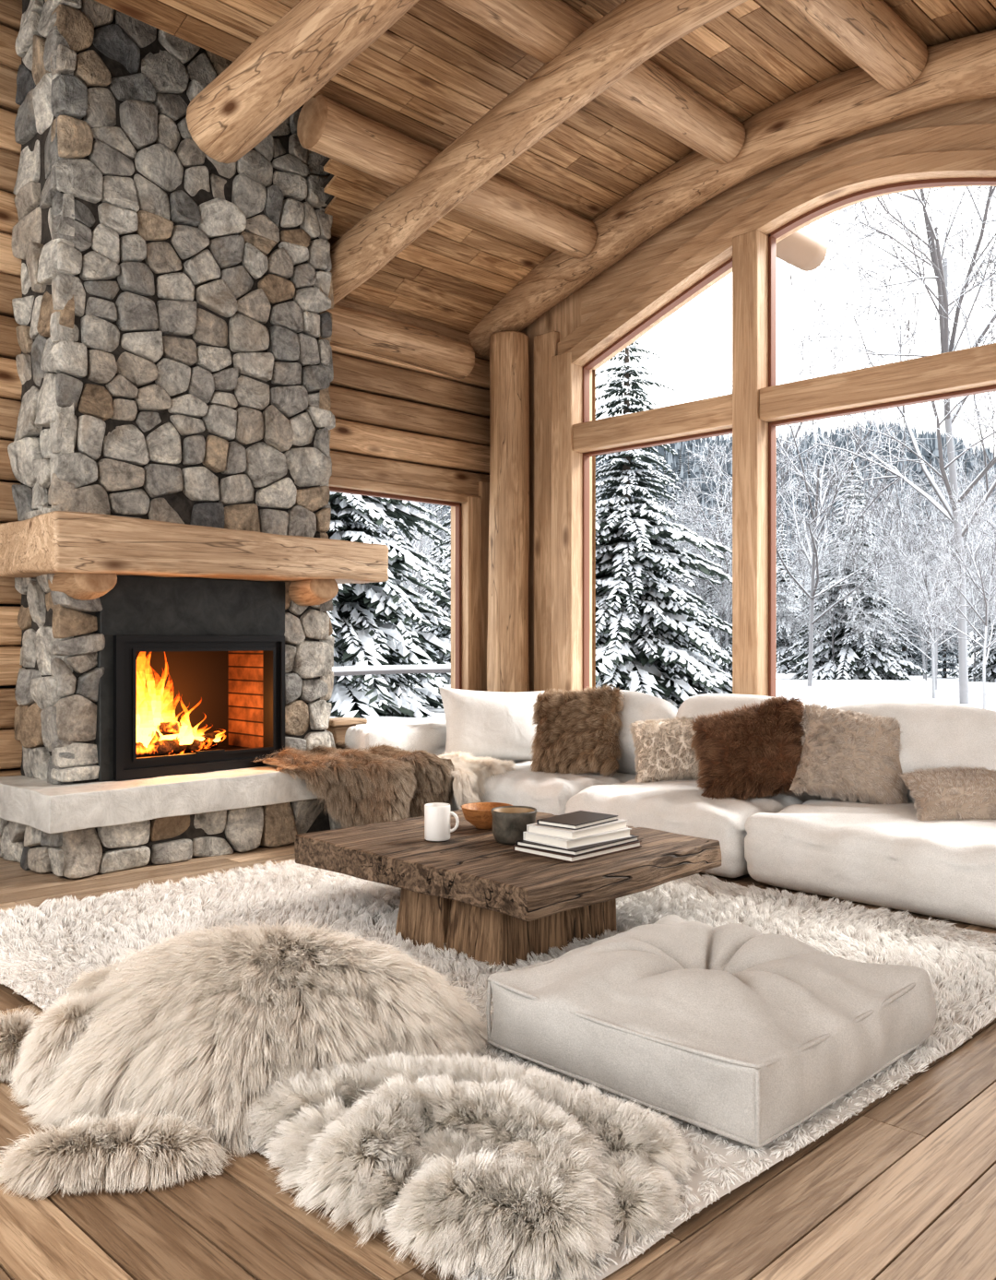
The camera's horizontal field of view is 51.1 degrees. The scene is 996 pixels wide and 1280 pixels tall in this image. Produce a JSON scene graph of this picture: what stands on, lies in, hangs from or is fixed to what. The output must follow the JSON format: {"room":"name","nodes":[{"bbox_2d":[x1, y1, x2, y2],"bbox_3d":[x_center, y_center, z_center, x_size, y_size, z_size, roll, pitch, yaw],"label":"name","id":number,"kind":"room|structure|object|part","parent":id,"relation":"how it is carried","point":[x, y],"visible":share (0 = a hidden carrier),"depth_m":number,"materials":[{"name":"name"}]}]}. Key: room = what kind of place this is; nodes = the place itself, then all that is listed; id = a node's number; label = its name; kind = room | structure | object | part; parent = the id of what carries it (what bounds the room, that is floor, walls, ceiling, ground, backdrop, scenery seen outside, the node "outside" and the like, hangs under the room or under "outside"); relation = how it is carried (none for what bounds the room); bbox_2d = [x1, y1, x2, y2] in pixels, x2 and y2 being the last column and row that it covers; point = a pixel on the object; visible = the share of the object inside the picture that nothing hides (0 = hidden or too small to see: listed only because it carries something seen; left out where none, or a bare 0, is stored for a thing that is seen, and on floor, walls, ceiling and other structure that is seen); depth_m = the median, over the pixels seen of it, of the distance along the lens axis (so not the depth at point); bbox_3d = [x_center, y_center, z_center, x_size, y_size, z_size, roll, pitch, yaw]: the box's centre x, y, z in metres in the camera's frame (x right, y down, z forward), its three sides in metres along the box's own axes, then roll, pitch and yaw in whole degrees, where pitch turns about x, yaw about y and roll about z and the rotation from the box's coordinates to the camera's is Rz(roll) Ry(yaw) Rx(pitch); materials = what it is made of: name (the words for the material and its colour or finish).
{"room":"cabin living room","nodes":[
{"label":"cabin living room","id":0,"kind":"room"},
{"bbox_2d":[0,0,489,776],"bbox_3d":[-2.819,-1.999,7.414,0.328,6.798,8.114,0,0,45],"label":"wall","id":1,"kind":"structure","parent":0,"point":[397,422],"depth_m":8.84,"materials":[{"name":"brown wood"}]},
{"bbox_2d":[325,304,474,379],"bbox_3d":[-1.018,-2.601,8.969,0.341,0.361,2.008,0,0,45],"label":"log","id":2,"kind":"object","parent":1,"relation":"attached to","point":[353,329],"visible":0.66,"depth_m":8.97,"materials":[{"name":"brown wood"}]},
{"bbox_2d":[328,475,481,503],"bbox_3d":[-0.990,-1.320,9.164,0.240,0.080,2.120,0,0,45],"label":"window frame","id":3,"kind":"structure","parent":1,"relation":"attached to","point":[336,481],"depth_m":9.12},
{"bbox_2d":[329,486,461,506],"bbox_3d":[-0.990,-1.265,9.150,0.060,0.030,1.780,0,0,45],"label":"bead","id":4,"kind":"object","parent":3,"relation":"attached to","point":[331,489],"visible":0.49,"depth_m":9.18,"materials":[{"name":"brown"}]},
{"bbox_2d":[455,505,461,689],"bbox_3d":[-0.371,-0.240,9.769,0.060,2.080,0.030,0,0,45],"label":"bead","id":5,"kind":"object","parent":1,"relation":"attached to","point":[457,508],"visible":0.66,"depth_m":9.75,"materials":[{"name":"brown wood"}]},
{"bbox_2d":[450,496,481,690],"bbox_3d":[-0.300,-0.220,9.847,0.250,2.240,0.180,0,0,45],"label":"window frame","id":6,"kind":"structure","parent":1,"relation":"attached to","point":[471,510],"depth_m":9.75,"materials":[{"name":"brown wood"}]},
{"bbox_2d":[478,481,489,691],"bbox_3d":[-0.120,-0.250,9.907,0.060,2.500,0.160,0,0,45],"label":"trim","id":7,"kind":"structure","parent":1,"relation":"attached to","point":[483,486],"depth_m":9.86,"materials":[{"name":"brown wood"}]},
{"bbox_2d":[521,97,995,697],"bbox_3d":[2.920,-1.275,7.163,8.600,5.350,0.340,0,0,45],"label":"wall window","id":8,"kind":"structure","parent":1,"relation":"in","point":[567,315],"depth_m":8.11,"materials":[{"name":"brown wood"}]},
{"bbox_2d":[533,331,559,692],"bbox_3d":[0.446,-0.700,9.539,0.260,4.200,0.080,0,0,45],"label":"wooden post","id":9,"kind":"object","parent":8,"relation":"attached to","point":[545,345],"visible":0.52,"depth_m":9.51,"materials":[{"name":"brown wood"}]},
{"bbox_2d":[582,452,589,690],"bbox_3d":[0.787,-0.475,9.339,0.025,2.390,0.080,0,0,45],"label":"bead","id":10,"kind":"object","parent":8,"relation":"attached to","point":[586,459],"visible":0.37,"depth_m":9.32,"materials":[{"name":"brown wood"}]},
{"bbox_2d":[582,367,589,422],"bbox_3d":[0.787,-2.175,9.339,0.025,0.530,0.080,0,0,45],"label":"bead","id":11,"kind":"object","parent":8,"relation":"attached to","point":[586,373],"visible":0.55,"depth_m":9.32,"materials":[{"name":"brown wood"}]},
{"bbox_2d":[572,393,732,452],"bbox_3d":[1.326,-1.790,8.729,1.650,0.240,0.240,0,0,45],"label":"transom","id":12,"kind":"object","parent":8,"relation":"attached to","point":[713,414],"visible":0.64,"depth_m":8.60,"materials":[{"name":"brown wood"}]},
{"bbox_2d":[583,428,732,456],"bbox_3d":[1.361,-1.657,8.765,1.600,0.025,0.080,0,0,45],"label":"bead","id":13,"kind":"object","parent":12,"relation":"attached to","point":[728,431],"visible":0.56,"depth_m":8.72,"materials":[{"name":"brown wood"}]},
{"bbox_3d":[1.983,-1.105,8.065,0.220,4.010,0.290,0,0,45],"label":"mullion","id":14,"kind":"part","parent":8,"relation":"part of","materials":[{"name":"brown wood"}]},
{"bbox_2d":[768,422,775,697],"bbox_3d":[2.109,-0.475,8.017,0.025,2.390,0.080,0,0,45],"label":"bead","id":15,"kind":"object","parent":8,"relation":"attached to","point":[771,429],"visible":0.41,"depth_m":7.99,"materials":[{"name":"brown wood"}]},
{"bbox_2d":[768,235,775,386],"bbox_3d":[2.109,-2.511,8.017,0.025,1.202,0.080,0,0,45],"label":"bead","id":16,"kind":"object","parent":8,"relation":"attached to","point":[771,240],"visible":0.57,"depth_m":7.99,"materials":[{"name":"brown wood"}]},
{"bbox_2d":[557,123,995,369],"bbox_3d":[2.620,-2.911,7.435,5.730,1.258,0.280,0,0,45],"label":"window frame","id":17,"kind":"structure","parent":8,"relation":"attached to","point":[965,150],"depth_m":7.71,"materials":[{"name":"brown wood"}]},
{"bbox_2d":[776,226,827,271],"bbox_3d":[2.362,-3.390,8.754,0.304,0.308,1.119,0,0,45],"label":"log","id":18,"kind":"object","parent":8,"relation":"attached to","point":[803,249],"visible":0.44,"depth_m":8.85,"materials":[{"name":"brown wood"}]},
{"bbox_2d":[759,343,995,422],"bbox_3d":[2.832,-1.790,7.223,2.170,0.240,0.240,0,0,45],"label":"transom","id":19,"kind":"object","parent":8,"relation":"attached to","point":[975,367],"visible":0.82,"depth_m":7.22,"materials":[{"name":"brown wood"}]},
{"bbox_2d":[770,384,995,426],"bbox_3d":[2.867,-1.657,7.258,2.120,0.025,0.080,0,0,45],"label":"bead","id":20,"kind":"object","parent":19,"relation":"attached to","point":[990,388],"visible":1,"depth_m":7.34,"materials":[{"name":"brown wood"}]},
{"bbox_2d":[296,94,597,259],"bbox_3d":[-0.253,-3.372,7.754,0.357,0.364,2.756,0,0,45],"label":"ceiling beam","id":21,"kind":"structure","parent":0,"point":[327,127],"depth_m":7.23,"materials":[{"name":"brown wood"}]},
{"bbox_2d":[0,841,995,1279],"bbox_3d":[0.106,1.440,4.419,8.700,0.080,8.200,0,0,45],"label":"floor","id":22,"kind":"structure","parent":0,"point":[904,1188],"depth_m":2.53,"materials":[{"name":"brown wood"}]},
{"bbox_2d":[0,0,388,878],"bbox_3d":[-2.036,-1.847,7.228,1.111,6.507,2.573,0,0,45],"label":"stone fireplace","id":23,"kind":"object","parent":22,"relation":"on","point":[174,565],"visible":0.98,"depth_m":6.80,"materials":[{"name":"stone"}]},
{"bbox_3d":[-2.015,0.427,7.057,0.170,0.915,1.250,0,0,45],"label":"firebox frame","id":24,"kind":"part","parent":23,"relation":"part of","materials":[{"name":"black metal"}]},
{"bbox_2d":[0,912,491,1200],"bbox_3d":[-0.963,1.216,3.470,1.238,0.359,1.476,0,0,45],"label":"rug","id":25,"kind":"object","parent":22,"relation":"on","point":[155,1058],"visible":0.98,"depth_m":3.12,"materials":[{"name":"beige fur"}]},
{"bbox_2d":[325,716,367,745],"bbox_3d":[-1.259,1.005,8.303,0.283,0.761,0.345,0,0,45],"label":"side table","id":26,"kind":"object","parent":22,"relation":"on","point":[337,727],"visible":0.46,"depth_m":8.20,"materials":[{"name":"brown wood"}]},
{"bbox_2d":[0,859,995,1279],"bbox_3d":[-0.067,1.380,4.775,4.051,0.027,3.601,0,0,45],"label":"shaggy rug","id":27,"kind":"object","parent":22,"relation":"on","point":[42,947],"visible":0.31,"depth_m":4.76,"materials":[{"name":"white carpet"}]},
{"bbox_2d":[237,1050,696,1279],"bbox_3d":[-0.105,1.328,2.796,1.111,0.135,0.759,0,0,45],"label":"sheepskin throw","id":28,"kind":"object","parent":27,"relation":"on","point":[536,1168],"visible":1,"depth_m":2.56,"materials":[{"name":"beige fur"}]},
{"bbox_2d":[294,809,721,970],"bbox_3d":[0.045,1.189,5.154,1.633,0.426,1.433,0,0,45],"label":"coffee table","id":29,"kind":"object","parent":27,"relation":"on","point":[469,892],"visible":0.79,"depth_m":4.61,"materials":[{"name":"brown wood"}]},
{"bbox_2d":[424,802,459,841],"bbox_3d":[-0.287,0.891,5.105,0.142,0.170,0.142,0,0,45],"label":"mug","id":30,"kind":"object","parent":29,"relation":"on","point":[436,814],"visible":1,"depth_m":5.05,"materials":[{"name":"white ceramic"}]},
{"bbox_3d":[-0.214,0.891,5.105,0.047,0.105,0.016,0,0,0],"label":"mug handle","id":31,"kind":"part","parent":30,"relation":"part of","materials":[{"name":"white ceramic"}]},
{"bbox_2d":[461,802,513,829],"bbox_3d":[-0.057,0.921,5.431,0.276,0.110,0.276,0,0,45],"label":"wooden bowl","id":32,"kind":"object","parent":29,"relation":"on","point":[479,814],"visible":0.66,"depth_m":5.36,"materials":[{"name":"brown wood"}]},
{"bbox_2d":[490,805,536,844],"bbox_3d":[0.078,0.897,5.042,0.224,0.157,0.224,0,0,45],"label":"cup","id":33,"kind":"object","parent":29,"relation":"on","point":[509,823],"visible":0.83,"depth_m":4.95,"materials":[{"name":"grey ceramic"}]},
{"bbox_2d":[513,810,641,862],"bbox_3d":[0.375,0.903,4.872,0.369,0.146,0.500,0,0,45],"label":"book stack","id":34,"kind":"object","parent":29,"relation":"on","point":[574,836],"visible":1,"depth_m":4.75,"materials":[{"name":"white paper"}]},
{"bbox_2d":[536,810,617,829],"bbox_3d":[0.375,0.841,4.872,0.220,0.022,0.340,0,0,40],"label":"book","id":35,"kind":"object","parent":34,"relation":"on","point":[580,820],"depth_m":4.81,"materials":[{"name":"grey paper"}]},
{"bbox_2d":[526,817,628,840],"bbox_3d":[0.375,0.871,4.872,0.270,0.036,0.420,0,0,43],"label":"book","id":36,"kind":"object","parent":34,"relation":"on","point":[545,828],"depth_m":4.77,"materials":[{"name":"grey paper"}]},
{"bbox_2d":[485,914,936,1149],"bbox_3d":[0.712,1.200,3.536,1.140,0.336,1.165,0,0,45],"label":"floor cushion","id":37,"kind":"object","parent":27,"relation":"on","point":[738,1032],"visible":1,"depth_m":3.17,"materials":[{"name":"fabric"}]},
{"bbox_2d":[486,331,529,692],"bbox_3d":[0.098,-0.689,9.604,0.408,4.229,0.406,0,0,45],"label":"post","id":38,"kind":"object","parent":22,"relation":"on","point":[507,641],"visible":0.73,"depth_m":9.44,"materials":[{"name":"brown wood"}]},
{"bbox_2d":[344,689,995,928],"bbox_3d":[1.361,0.897,6.660,5.544,1.063,1.953,0,0,45],"label":"sectional sofa","id":39,"kind":"object","parent":22,"relation":"on","point":[881,855],"visible":0.38,"depth_m":5.97,"materials":[{"name":"white fabric"}]},
{"bbox_2d":[252,741,454,827],"bbox_3d":[-1.075,1.065,7.459,1.071,0.550,1.189,0,0,45],"label":"fur throw","id":40,"kind":"object","parent":39,"relation":"on","point":[373,785],"visible":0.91,"depth_m":7.14,"materials":[{"name":"brown fur"}]},
{"bbox_3d":[-0.464,1.021,8.525,0.322,0.739,1.819,0,0,45],"label":"frame","id":41,"kind":"part","parent":39,"relation":"part of","materials":[{"name":"white fabric"}]},
{"bbox_2d":[437,750,516,809],"bbox_3d":[-0.329,1.074,7.838,0.790,0.412,0.679,0,0,45],"label":"fur throw","id":42,"kind":"object","parent":39,"relation":"on","point":[469,774],"visible":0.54,"depth_m":7.56,"materials":[{"name":"white fur"}]},
{"bbox_2d":[438,687,544,760],"bbox_3d":[-0.020,0.690,8.403,0.936,0.627,0.358,0,0,-17],"label":"cushion","id":43,"kind":"object","parent":39,"relation":"on","point":[498,725],"visible":0.7,"depth_m":8.27,"materials":[{"name":"fabric"}]},
{"bbox_2d":[529,683,625,777],"bbox_3d":[0.578,0.680,7.703,0.722,0.636,0.333,0,0,25],"label":"fur pillow","id":44,"kind":"object","parent":39,"relation":"on","point":[576,732],"visible":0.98,"depth_m":7.59,"materials":[{"name":"brown fur"}]},
{"bbox_2d":[594,689,677,774],"bbox_3d":[0.937,0.695,7.847,0.967,0.632,0.430,0,0,45],"label":"cushion","id":45,"kind":"object","parent":39,"relation":"on","point":[638,706],"depth_m":7.62,"materials":[{"name":"white fabric"}]},
{"bbox_2d":[628,716,702,782],"bbox_3d":[1.203,0.760,7.231,0.562,0.464,0.313,0,0,10],"label":"fur pillow","id":46,"kind":"object","parent":39,"relation":"on","point":[665,752],"visible":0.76,"depth_m":7.15,"materials":[{"name":"beige fur"}]},
{"bbox_2d":[675,693,806,732],"bbox_3d":[1.668,0.692,7.109,1.117,0.632,0.428,0,0,45],"label":"cushion","id":47,"kind":"object","parent":39,"relation":"on","point":[705,704],"depth_m":7.24,"materials":[{"name":"white fabric"}]},
{"bbox_2d":[688,695,805,800],"bbox_3d":[1.600,0.700,6.554,0.756,0.640,0.356,0,0,16],"label":"fur pillow","id":48,"kind":"object","parent":39,"relation":"on","point":[755,752],"visible":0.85,"depth_m":6.46,"materials":[{"name":"brown fur"}]},
{"bbox_2d":[789,702,908,804],"bbox_3d":[2.143,0.700,6.287,0.717,0.597,0.336,0,0,23],"label":"fur pillow","id":49,"kind":"object","parent":39,"relation":"on","point":[848,755],"visible":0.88,"depth_m":6.20,"materials":[{"name":"beige fur"}]},
{"bbox_2d":[834,700,995,801],"bbox_3d":[2.531,0.690,6.263,1.342,0.643,0.438,0,0,45],"label":"cushion","id":50,"kind":"object","parent":39,"relation":"on","point":[935,734],"depth_m":6.05,"materials":[{"name":"white fabric"}]},
{"bbox_2d":[900,766,995,820],"bbox_3d":[2.588,0.849,5.728,0.627,0.271,0.464,0,0,9],"label":"fur pillow","id":51,"kind":"object","parent":39,"relation":"on","point":[942,793],"visible":0.88,"depth_m":5.64,"materials":[{"name":"beige fur"}]},
{"bbox_2d":[94,0,995,334],"bbox_3d":[0.171,-3.808,4.404,8.714,2.984,8.130,0,0,45],"label":"ceiling","id":52,"kind":"structure","parent":0,"point":[435,72],"depth_m":7.10,"materials":[{"name":"brown wood"}]},
{"bbox_2d":[186,0,418,163],"bbox_3d":[0.591,-3.247,4.075,6.640,0.931,0.412,0,0,45],"label":"rafter","id":53,"kind":"object","parent":52,"relation":"attached to","point":[291,61],"depth_m":5.70,"materials":[{"name":"brown wood"}]},
{"bbox_2d":[329,0,747,304],"bbox_3d":[1.239,-3.202,5.662,7.960,1.178,0.363,0,0,45],"label":"rafter","id":54,"kind":"object","parent":52,"relation":"attached to","point":[633,32],"depth_m":6.64,"materials":[{"name":"brown wood"}]},
{"bbox_2d":[436,0,745,164],"bbox_3d":[-0.939,-3.712,5.083,0.366,0.363,7.505,0,0,45],"label":"rafter","id":55,"kind":"object","parent":52,"relation":"attached to","point":[542,29],"depth_m":6.80,"materials":[{"name":"brown wood"}]},
{"bbox_2d":[468,29,995,355],"bbox_3d":[2.553,-3.237,7.178,7.916,1.453,0.431,0,0,45],"label":"beam","id":56,"kind":"structure","parent":52,"relation":"attached to","point":[849,102],"depth_m":7.62,"materials":[{"name":"brown wood"}]},
{"bbox_2d":[782,0,927,90],"bbox_3d":[0.002,-3.768,4.143,0.357,0.363,7.505,0,0,45],"label":"rafter","id":57,"kind":"object","parent":52,"relation":"attached to","point":[869,32],"depth_m":6.31,"materials":[{"name":"brown wood"}]},
{"label":"outside","id":58,"kind":"structure","parent":0,"visible":0},
{"bbox_2d":[330,454,995,725],"bbox_3d":[21.213,-16.892,116.390,420.000,36.262,360.000,0,0,45],"label":"snowy ground","id":59,"kind":"structure","parent":58,"point":[834,693],"depth_m":21.85,"materials":[{"name":"white snow"}]},
{"bbox_2d":[325,491,450,718],"bbox_3d":[-2.318,-2.641,16.393,4.927,9.115,5.492,0,0,-7],"label":"pine tree","id":60,"kind":"object","parent":59,"relation":"on","point":[361,634],"visible":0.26,"depth_m":15.74,"materials":[{"name":"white plant"}]},
{"bbox_2d":[331,663,450,675],"bbox_3d":[-1.591,0.425,13.966,0.122,0.170,7.516,0,0,45],"label":"fence rail","id":61,"kind":"object","parent":59,"relation":"on","point":[439,668],"visible":0.16,"depth_m":14.05,"materials":[{"name":"white wood"}]},
{"bbox_2d":[404,504,450,683],"bbox_3d":[-0.509,-2.218,26.474,5.441,8.756,5.394,0,0,24],"label":"pine tree","id":62,"kind":"object","parent":59,"relation":"on","point":[440,632],"visible":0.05,"depth_m":25.84,"materials":[{"name":"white plant"}]},
{"bbox_2d":[595,477,636,576],"bbox_3d":[1.396,-2.134,28.968,5.526,7.163,5.089,0,0,32],"label":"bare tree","id":63,"kind":"object","parent":59,"relation":"on","point":[597,488],"visible":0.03,"depth_m":29.32,"materials":[{"name":"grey plant"}]},
{"bbox_2d":[595,339,732,709],"bbox_3d":[2.535,-2.144,20.076,5.441,8.756,5.394,0,0,-41],"label":"pine tree","id":64,"kind":"object","parent":59,"relation":"on","point":[635,610],"visible":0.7,"depth_m":19.23,"materials":[{"name":"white plant"}]},
{"bbox_2d":[349,416,995,589],"bbox_3d":[12.237,-20.693,144.896,178.983,34.412,166.128,0,0,45],"label":"forested hillside","id":65,"kind":"structure","parent":59,"relation":"on","point":[930,440],"depth_m":117.14,"materials":[{"name":"grey plant"}]},
{"bbox_2d":[355,432,995,681],"bbox_3d":[5.144,-9.928,84.292,105.516,22.979,108.481,0,0,45],"label":"forest","id":66,"kind":"object","parent":59,"relation":"on","point":[925,663],"visible":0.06,"depth_m":29.46,"materials":[{"name":"grey plant"}]},
{"bbox_2d":[689,514,732,676],"bbox_3d":[6.376,-0.884,29.747,3.010,5.429,3.036,0,0,20],"label":"pine tree","id":67,"kind":"object","parent":59,"relation":"on","point":[728,650],"visible":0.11,"depth_m":29.34,"materials":[{"name":"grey plant"}]},
{"bbox_2d":[660,422,866,672],"bbox_3d":[7.158,-2.595,29.131,6.139,7.958,5.654,0,0,24],"label":"bare tree","id":68,"kind":"object","parent":59,"relation":"on","point":[687,503],"visible":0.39,"depth_m":28.81,"materials":[{"name":"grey plant"}]},
{"bbox_2d":[776,510,813,673],"bbox_3d":[9.477,-1.398,34.817,2.900,6.016,2.601,0,0,-24],"label":"pine tree","id":69,"kind":"object","parent":59,"relation":"on","point":[786,666],"visible":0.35,"depth_m":34.57,"materials":[{"name":"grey plant"}]},
{"bbox_2d":[654,320,965,686],"bbox_3d":[6.797,-2.745,22.625,6.139,7.958,5.654,0,0,-41],"label":"bare tree","id":70,"kind":"object","parent":59,"relation":"on","point":[815,540],"visible":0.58,"depth_m":22.88,"materials":[{"name":"grey plant"}]},
{"bbox_2d":[776,448,928,680],"bbox_3d":[9.907,-1.683,29.066,4.078,7.355,4.114,0,0,-1],"label":"pine tree","id":71,"kind":"object","parent":59,"relation":"on","point":[851,662],"visible":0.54,"depth_m":28.51,"materials":[{"name":"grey plant"}]},
{"bbox_2d":[711,186,995,704],"bbox_3d":[7.830,-4.702,18.279,7.752,12.040,9.360,0,0,7],"label":"bare tree","id":72,"kind":"object","parent":59,"relation":"on","point":[939,264],"visible":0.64,"depth_m":17.44,"materials":[{"name":"grey plant"}]},
{"bbox_2d":[836,490,995,698],"bbox_3d":[8.515,-0.913,20.349,3.377,4.377,3.110,0,0,-33],"label":"bare tree","id":73,"kind":"object","parent":59,"relation":"on","point":[915,562],"visible":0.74,"depth_m":20.04,"materials":[{"name":"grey plant"}]},
{"bbox_2d":[844,432,995,689],"bbox_3d":[9.787,-1.530,22.000,3.958,5.571,4.298,0,0,-8],"label":"bare tree","id":74,"kind":"object","parent":59,"relation":"on","point":[911,539],"visible":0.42,"depth_m":22.40,"materials":[{"name":"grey plant"}]},
{"bbox_2d":[900,477,995,709],"bbox_3d":[7.822,-0.779,15.980,3.070,3.979,2.827,0,0,24],"label":"bare tree","id":75,"kind":"object","parent":59,"relation":"on","point":[992,561],"visible":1,"depth_m":15.95,"materials":[{"name":"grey plant"}]},
{"bbox_2d":[918,407,995,650],"bbox_3d":[10.407,-2.182,18.770,5.089,7.163,5.526,0,0,0],"label":"bare tree","id":76,"kind":"object","parent":59,"relation":"on","point":[988,410],"visible":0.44,"depth_m":18.94,"materials":[{"name":"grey plant"}]},
{"bbox_2d":[929,396,995,616],"bbox_3d":[12.215,-2.204,23.099,5.526,7.163,5.089,0,0,32],"label":"bare tree","id":77,"kind":"object","parent":59,"relation":"on","point":[977,397],"visible":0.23,"depth_m":23.04,"materials":[{"name":"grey plant"}]},
{"bbox_2d":[948,555,995,682],"bbox_3d":[14.482,-1.177,29.398,3.301,6.305,3.330,0,0,-9],"label":"pine tree","id":78,"kind":"object","parent":59,"relation":"on","point":[990,665],"visible":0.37,"depth_m":29.08,"materials":[{"name":"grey plant"}]}
]}

